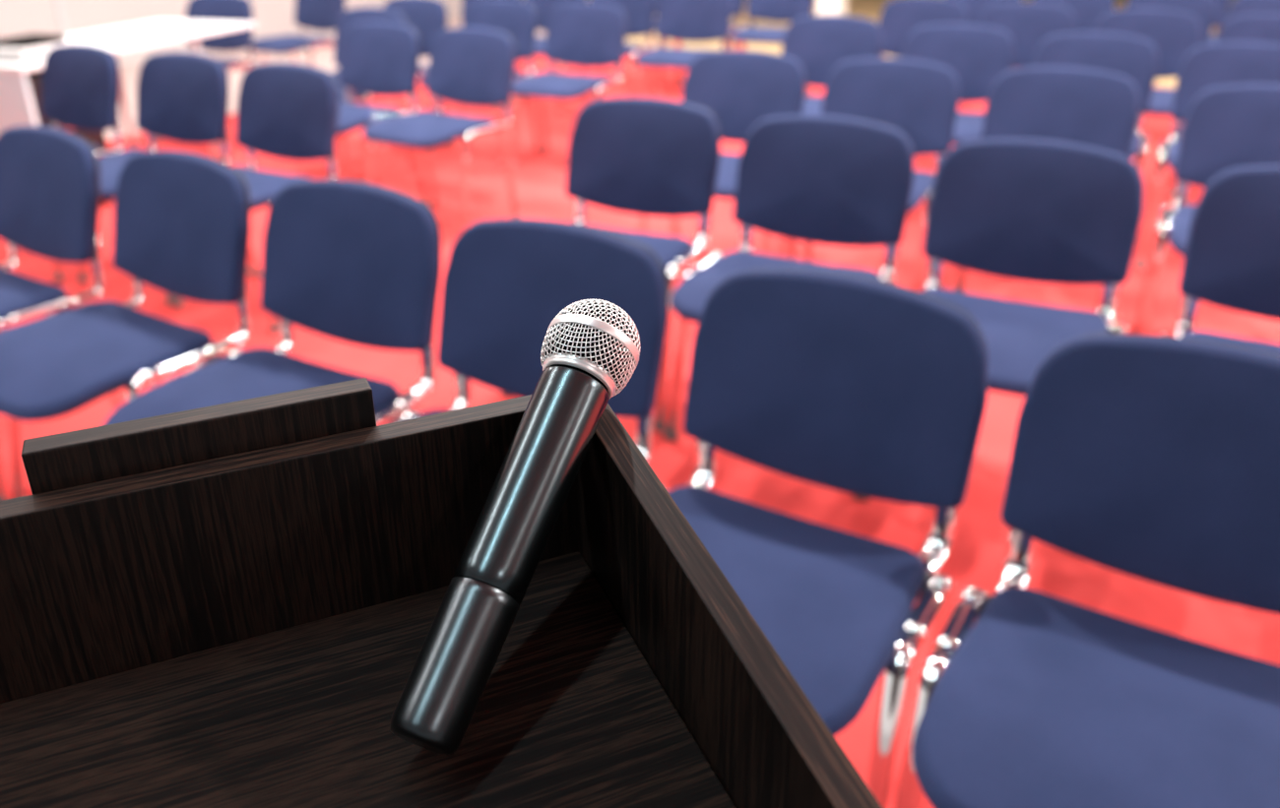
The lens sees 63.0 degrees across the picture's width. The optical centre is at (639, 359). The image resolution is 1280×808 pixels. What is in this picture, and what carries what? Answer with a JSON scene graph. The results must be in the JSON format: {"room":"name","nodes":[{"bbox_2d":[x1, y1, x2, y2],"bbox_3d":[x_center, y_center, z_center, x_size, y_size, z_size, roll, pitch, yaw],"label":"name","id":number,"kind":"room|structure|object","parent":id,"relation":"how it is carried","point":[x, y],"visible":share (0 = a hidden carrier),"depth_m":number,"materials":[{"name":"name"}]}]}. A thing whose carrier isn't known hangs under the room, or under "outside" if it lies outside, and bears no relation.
{"room":"assembly chamber","nodes":[
{"label":"assembly chamber","id":0,"kind":"room"},
{"bbox_2d":[0,40,73,63],"bbox_3d":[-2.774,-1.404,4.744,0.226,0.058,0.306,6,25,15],"label":"tabletop","id":1,"kind":"object","parent":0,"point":[36,53],"visible":0.6,"depth_m":4.62,"materials":[{"name":"white laminate"}]},
{"bbox_2d":[0,33,65,48],"bbox_3d":[-2.766,-1.447,4.731,0.180,0.030,0.230,6,25,15],"label":"laptop","id":2,"kind":"object","parent":1,"relation":"on","point":[33,39],"visible":1,"depth_m":4.68,"materials":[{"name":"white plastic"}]},
{"bbox_2d":[0,0,523,65],"bbox_3d":[-4.565,-4.172,8.977,0.200,3.320,20.000,14,28,29],"label":"wall","id":3,"kind":"structure","parent":0,"point":[273,18],"depth_m":9.32,"materials":[{"name":"white paint"}]},
{"bbox_2d":[54,0,69,35],"bbox_3d":[-4.875,-3.926,8.316,0.014,3.200,0.060,14,28,29],"label":"trim","id":4,"kind":"structure","parent":3,"relation":"attached to","point":[59,7],"depth_m":8.78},
{"bbox_2d":[105,0,747,139],"bbox_3d":[3.175,-0.775,5.243,18.000,0.108,20.000,14,28,29],"label":"floor","id":5,"kind":"structure","parent":0,"point":[323,56],"depth_m":9.39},
{"bbox_2d":[0,46,1279,807],"bbox_3d":[3.749,-0.140,3.685,15.250,0.012,8.250,14,28,29],"label":"floor","id":6,"kind":"structure","parent":0,"point":[976,557],"depth_m":3.63,"materials":[{"name":"red carpet"}]},
{"bbox_2d":[0,126,122,501],"bbox_3d":[-1.727,-0.136,2.728,0.547,0.836,0.623,15,29,30],"label":"chair","id":7,"kind":"object","parent":6,"relation":"on","point":[50,177],"visible":0.98,"depth_m":2.74,"materials":[{"name":"blue fabric"}]},
{"bbox_2d":[26,68,112,204],"bbox_3d":[-2.854,-1.032,4.942,0.486,0.660,0.380,6,25,15],"label":"drawer pedestal","id":8,"kind":"object","parent":6,"relation":"on","point":[98,139],"visible":0.17,"depth_m":4.73,"materials":[{"name":"black plastic"}]},
{"bbox_2d":[41,44,123,281],"bbox_3d":[-2.430,-0.813,4.237,0.547,0.836,0.623,14,28,28],"label":"chair","id":9,"kind":"object","parent":6,"relation":"on","point":[81,83],"visible":0.67,"depth_m":4.28,"materials":[{"name":"blue fabric"}]},
{"bbox_2d":[0,150,251,498],"bbox_3d":[-1.236,-0.013,2.448,0.547,0.836,0.623,15,29,30],"label":"chair","id":10,"kind":"object","parent":6,"relation":"on","point":[182,220],"visible":0.98,"depth_m":2.42,"materials":[{"name":"blue fabric"}]},
{"bbox_2d":[0,19,256,160],"bbox_3d":[-2.750,-1.309,5.480,0.650,0.720,1.700,6,25,15],"label":"office desk","id":11,"kind":"object","parent":6,"relation":"on","point":[17,106],"visible":0.5,"depth_m":5.38,"materials":[{"name":"white laminate"}]},
{"bbox_2d":[76,52,253,304],"bbox_3d":[-1.896,-0.709,3.998,0.547,0.836,0.623,12,27,26],"label":"chair","id":12,"kind":"object","parent":6,"relation":"on","point":[183,97],"visible":0.62,"depth_m":4.05,"materials":[{"name":"blue fabric"}]},
{"bbox_2d":[138,0,254,142],"bbox_3d":[-2.667,-1.758,6.331,0.547,0.836,0.623,8,26,18],"label":"chair","id":13,"kind":"object","parent":6,"relation":"on","point":[196,10],"visible":0.37,"depth_m":6.40,"materials":[{"name":"blue fabric"}]},
{"bbox_2d":[172,62,338,333],"bbox_3d":[-1.405,-0.594,3.736,0.547,0.836,0.623,13,28,27],"label":"chair","id":14,"kind":"object","parent":6,"relation":"on","point":[286,110],"visible":0.69,"depth_m":3.78,"materials":[{"name":"blue fabric"}]},
{"bbox_2d":[103,179,442,426],"bbox_3d":[-0.744,0.106,2.178,0.547,0.836,0.623,13,28,27],"label":"chair","id":15,"kind":"object","parent":6,"relation":"on","point":[357,263],"visible":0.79,"depth_m":2.21,"materials":[{"name":"blue fabric"}]},
{"bbox_2d":[252,0,345,65],"bbox_3d":[-2.376,-2.183,7.268,0.547,0.836,0.623,15,29,31],"label":"chair","id":16,"kind":"object","parent":6,"relation":"on","point":[314,15],"visible":0.88,"depth_m":7.24,"materials":[{"name":"blue fabric"}]},
{"bbox_2d":[297,6,415,182],"bbox_3d":[-1.561,-1.403,5.529,0.547,0.836,0.623,13,28,27],"label":"chair","id":17,"kind":"object","parent":6,"relation":"on","point":[349,17],"visible":0.17,"depth_m":5.56,"materials":[{"name":"blue fabric"}]},
{"bbox_2d":[291,20,430,204],"bbox_3d":[-1.368,-1.131,4.926,0.547,0.836,0.623,14,28,28],"label":"chair","id":18,"kind":"object","parent":6,"relation":"on","point":[380,58],"visible":0.7,"depth_m":4.96,"materials":[{"name":"blue fabric"}]},
{"bbox_2d":[331,0,454,158],"bbox_3d":[-1.451,-1.652,6.079,0.547,0.836,0.623,13,28,27],"label":"chair","id":19,"kind":"object","parent":6,"relation":"on","point":[428,18],"visible":0.24,"depth_m":6.10,"materials":[{"name":"blue fabric"}]},
{"bbox_2d":[362,27,520,234],"bbox_3d":[-0.893,-1.025,4.683,0.547,0.836,0.623,15,28,30],"label":"chair","id":20,"kind":"object","parent":6,"relation":"on","point":[468,66],"visible":0.99,"depth_m":4.68,"materials":[{"name":"blue fabric"}]},
{"bbox_2d":[433,0,522,109],"bbox_3d":[-1.162,-2.256,7.411,0.547,0.836,0.623,11,27,24],"label":"chair","id":21,"kind":"object","parent":6,"relation":"on","point":[466,3],"visible":0.05,"depth_m":7.57,"materials":[{"name":"blue fabric"}]},
{"bbox_2d":[418,0,541,166],"bbox_3d":[-0.912,-1.580,5.911,0.547,0.836,0.623,11,27,24],"label":"chair","id":22,"kind":"object","parent":6,"relation":"on","point":[517,19],"visible":0.37,"depth_m":5.95,"materials":[{"name":"blue fabric"}]},
{"bbox_2d":[388,218,668,460],"bbox_3d":[-0.284,0.230,1.897,0.547,0.836,0.623,13,28,27],"label":"chair","id":23,"kind":"object","parent":6,"relation":"on","point":[505,281],"visible":0.44,"depth_m":1.97,"materials":[{"name":"blue fabric"}]},
{"bbox_2d":[493,0,586,117],"bbox_3d":[-0.691,-2.136,7.138,0.547,0.836,0.623,11,27,24],"label":"chair","id":24,"kind":"object","parent":6,"relation":"on","point":[544,8],"visible":0.2,"depth_m":7.23,"materials":[{"name":"blue fabric"}]},
{"bbox_2d":[510,1,627,166],"bbox_3d":[-0.400,-1.484,5.691,0.547,0.836,0.623,11,27,24],"label":"chair","id":25,"kind":"object","parent":6,"relation":"on","point":[577,33],"visible":0.98,"depth_m":5.73,"materials":[{"name":"blue fabric"}]},
{"bbox_2d":[558,0,656,120],"bbox_3d":[-0.220,-2.015,6.865,0.547,0.836,0.623,11,27,24],"label":"chair","id":26,"kind":"object","parent":6,"relation":"on","point":[640,15],"visible":0.39,"depth_m":6.88,"materials":[{"name":"blue fabric"}]},
{"bbox_2d":[501,96,720,432],"bbox_3d":[-0.095,-0.294,3.054,0.547,0.836,0.623,11,27,24],"label":"chair","id":27,"kind":"object","parent":6,"relation":"on","point":[650,157],"visible":0.66,"depth_m":3.10,"materials":[{"name":"blue fabric"}]},
{"bbox_2d":[598,0,678,88],"bbox_3d":[-0.004,-2.580,8.111,0.547,0.836,0.623,11,27,23],"label":"chair","id":28,"kind":"object","parent":6,"relation":"on","point":[655,23],"visible":0.04,"depth_m":8.18,"materials":[{"name":"metal"}]},
{"bbox_2d":[635,0,732,98],"bbox_3d":[0.270,-1.892,6.584,0.547,0.836,0.623,8,26,18],"label":"chair","id":29,"kind":"object","parent":6,"relation":"on","point":[685,21],"visible":0.83,"depth_m":6.64,"materials":[{"name":"blue fabric"}]},
{"bbox_2d":[658,0,744,90],"bbox_3d":[0.466,-2.459,7.837,0.547,0.836,0.623,11,27,23],"label":"chair","id":30,"kind":"object","parent":6,"relation":"on","point":[737,5],"visible":0.21,"depth_m":7.87,"materials":[{"name":"blue fabric"}]},
{"bbox_2d":[637,50,805,258],"bbox_3d":[0.296,-0.703,3.951,0.547,0.836,0.623,11,27,24],"label":"chair","id":31,"kind":"object","parent":6,"relation":"on","point":[741,89],"visible":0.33,"depth_m":4.01,"materials":[{"name":"blue fabric"}]},
{"bbox_2d":[729,0,814,93],"bbox_3d":[0.946,-2.338,7.560,0.547,0.836,0.623,9,26,21],"label":"chair","id":32,"kind":"object","parent":6,"relation":"on","point":[777,11],"visible":0.75,"depth_m":7.60,"materials":[{"name":"blue fabric"}]},
{"bbox_2d":[663,115,913,442],"bbox_3d":[0.395,-0.179,2.790,0.547,0.836,0.623,12,27,25],"label":"chair","id":33,"kind":"object","parent":6,"relation":"on","point":[816,179],"visible":0.71,"depth_m":2.84,"materials":[{"name":"blue fabric"}]},
{"bbox_2d":[666,267,988,807],"bbox_3d":[0.190,0.350,1.624,0.547,0.836,0.623,14,28,28],"label":"chair","id":34,"kind":"object","parent":6,"relation":"on","point":[858,385],"visible":0.78,"depth_m":1.63,"materials":[{"name":"blue fabric"}]},
{"bbox_2d":[780,14,882,115],"bbox_3d":[0.839,-1.200,5.044,0.547,0.836,0.623,11,27,23],"label":"chair","id":35,"kind":"object","parent":6,"relation":"on","point":[819,43],"visible":0.44,"depth_m":5.11,"materials":[{"name":"blue fabric"}]},
{"bbox_2d":[776,58,959,291],"bbox_3d":[0.809,-0.612,3.742,0.547,0.836,0.623,11,27,24],"label":"chair","id":36,"kind":"object","parent":6,"relation":"on","point":[920,99],"visible":0.42,"depth_m":3.78,"materials":[{"name":"blue fabric"}]},
{"bbox_2d":[878,0,966,165],"bbox_3d":[1.497,-1.569,5.851,0.547,0.836,0.623,12,27,25],"label":"chair","id":37,"kind":"object","parent":6,"relation":"on","point":[898,19],"visible":0.2,"depth_m":5.94,"materials":[{"name":"blue fabric"}]},
{"bbox_2d":[900,23,1014,145],"bbox_3d":[1.345,-1.041,4.684,0.547,0.836,0.623,11,27,23],"label":"chair","id":38,"kind":"object","parent":6,"relation":"on","point":[978,55],"visible":0.41,"depth_m":4.72,"materials":[{"name":"blue fabric"}]},
{"bbox_2d":[955,0,1022,24],"bbox_3d":[2.132,-1.975,6.740,0.547,0.836,0.623,11,27,24],"label":"chair","id":39,"kind":"object","parent":6,"relation":"on","point":[975,9],"visible":0.09,"depth_m":6.82,"materials":[{"name":"blue fabric"}]},
{"bbox_2d":[852,137,1144,501],"bbox_3d":[0.866,-0.053,2.505,0.547,0.836,0.623,12,27,25],"label":"chair","id":40,"kind":"object","parent":6,"relation":"on","point":[1039,211],"visible":0.77,"depth_m":2.55,"materials":[{"name":"blue fabric"}]},
{"bbox_2d":[950,1,1075,149],"bbox_3d":[1.980,-1.441,5.560,0.547,0.836,0.623,11,27,24],"label":"chair","id":41,"kind":"object","parent":6,"relation":"on","point":[1028,24],"visible":0.27,"depth_m":5.62,"materials":[{"name":"blue fabric"}]},
{"bbox_2d":[940,65,1139,312],"bbox_3d":[1.352,-0.520,3.532,0.547,0.836,0.623,11,27,24],"label":"chair","id":42,"kind":"object","parent":6,"relation":"on","point":[1090,107],"visible":0.34,"depth_m":3.59,"materials":[{"name":"blue fabric"}]},
{"bbox_2d":[1012,0,1114,68],"bbox_3d":[2.603,-1.855,6.466,0.547,0.836,0.623,11,27,24],"label":"chair","id":43,"kind":"object","parent":6,"relation":"on","point":[1087,14],"visible":0.11,"depth_m":6.50,"materials":[{"name":"blue fabric"}]},
{"bbox_2d":[894,333,1279,807],"bbox_3d":[0.654,0.467,1.358,0.547,0.836,0.623,14,28,28],"label":"chair","id":44,"kind":"object","parent":6,"relation":"on","point":[1154,459],"visible":1,"depth_m":1.40,"materials":[{"name":"blue fabric"}]},
{"bbox_2d":[1031,31,1157,175],"bbox_3d":[1.836,-0.906,4.379,0.547,0.836,0.623,11,27,23],"label":"chair","id":45,"kind":"object","parent":6,"relation":"on","point":[1135,58],"visible":0.44,"depth_m":4.41,"materials":[{"name":"blue fabric"}]},
{"bbox_2d":[1094,7,1201,197],"bbox_3d":[2.473,-1.296,5.231,0.547,0.836,0.623,11,27,23],"label":"chair","id":46,"kind":"object","parent":6,"relation":"on","point":[1174,33],"visible":0.32,"depth_m":5.26,"materials":[{"name":"blue fabric"}]},
{"bbox_2d":[1125,0,1215,45],"bbox_3d":[3.074,-1.734,6.193,0.547,0.836,0.623,11,27,24],"label":"chair","id":47,"kind":"object","parent":6,"relation":"on","point":[1203,10],"visible":0.11,"depth_m":6.20,"materials":[{"name":"blue fabric"}]},
{"bbox_2d":[1133,83,1279,334],"bbox_3d":[1.875,-0.369,3.189,0.547,0.836,0.623,11,27,23],"label":"chair","id":48,"kind":"object","parent":6,"relation":"on","point":[1224,128],"visible":0.61,"depth_m":3.29,"materials":[{"name":"blue fabric"}]},
{"bbox_2d":[1134,41,1279,270],"bbox_3d":[2.312,-0.769,4.069,0.547,0.836,0.623,11,27,23],"label":"chair","id":49,"kind":"object","parent":6,"relation":"on","point":[1204,67],"visible":0.44,"depth_m":4.16,"materials":[{"name":"blue fabric"}]},
{"bbox_2d":[1158,165,1279,354],"bbox_3d":[1.393,0.063,2.240,0.547,0.836,0.623,12,27,25],"label":"chair","id":50,"kind":"object","parent":6,"relation":"on","point":[1232,257],"visible":0.48,"depth_m":2.37,"materials":[{"name":"blue fabric"}]},
{"bbox_2d":[1209,0,1230,43],"bbox_3d":[3.671,-2.142,7.086,0.547,0.836,0.623,11,27,24],"label":"chair","id":51,"kind":"object","parent":6,"relation":"on","point":[1221,6],"visible":0.1,"depth_m":7.08,"materials":[{"name":"blue fabric"}]},
{"bbox_2d":[1186,12,1279,200],"bbox_3d":[2.971,-1.185,4.979,0.547,0.836,0.623,11,27,23],"label":"chair","id":52,"kind":"object","parent":6,"relation":"on","point":[1250,28],"visible":0.16,"depth_m":5.08,"materials":[{"name":"blue fabric"}]},
{"bbox_2d":[1224,0,1279,21],"bbox_3d":[3.545,-1.614,5.920,0.547,0.836,0.623,11,27,24],"label":"chair","id":53,"kind":"object","parent":6,"relation":"on","point":[1238,7],"visible":0.09,"depth_m":6.02,"materials":[{"name":"blue fabric"}]},
{"bbox_2d":[625,0,1230,87],"bbox_3d":[7.772,-2.829,9.578,15.250,0.010,6.998,14,28,29],"label":"boards","id":54,"kind":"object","parent":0,"point":[871,10],"depth_m":11.64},
{"bbox_2d":[816,0,847,15],"bbox_3d":[1.918,-4.713,9.947,0.240,3.192,0.240,14,28,28],"label":"column","id":55,"kind":"structure","parent":54,"relation":"on","point":[823,7],"depth_m":10.39,"materials":[{"name":"white laminate"}]},
{"bbox_3d":[0.319,2.153,-1.339,15.448,0.012,12.109,0,24,0],"label":"floor","id":56,"kind":"structure","parent":0,"visible":0},
{"bbox_2d":[0,378,882,807],"bbox_3d":[-0.201,0.656,0.539,0.573,1.177,0.433,-11,26,-22],"label":"lectern","id":57,"kind":"object","parent":56,"relation":"on","point":[234,605],"visible":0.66,"depth_m":0.49,"materials":[{"name":"brown wood"}]},
{"bbox_2d":[390,299,639,755],"bbox_3d":[-0.056,0.070,0.504,0.051,0.153,0.207,10,26,22],"label":"handheld microphone","id":58,"kind":"object","parent":57,"relation":"on","point":[591,353],"visible":1,"depth_m":0.49,"materials":[{"name":"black metal"}]},
{"bbox_2d":[540,322,636,396],"bbox_3d":[-0.028,0.001,0.543,0.050,0.050,0.020,10,60,22],"label":"grille","id":59,"kind":"object","parent":58,"relation":"attached to","point":[601,357],"depth_m":0.53,"materials":[{"name":"silver metal"}]},
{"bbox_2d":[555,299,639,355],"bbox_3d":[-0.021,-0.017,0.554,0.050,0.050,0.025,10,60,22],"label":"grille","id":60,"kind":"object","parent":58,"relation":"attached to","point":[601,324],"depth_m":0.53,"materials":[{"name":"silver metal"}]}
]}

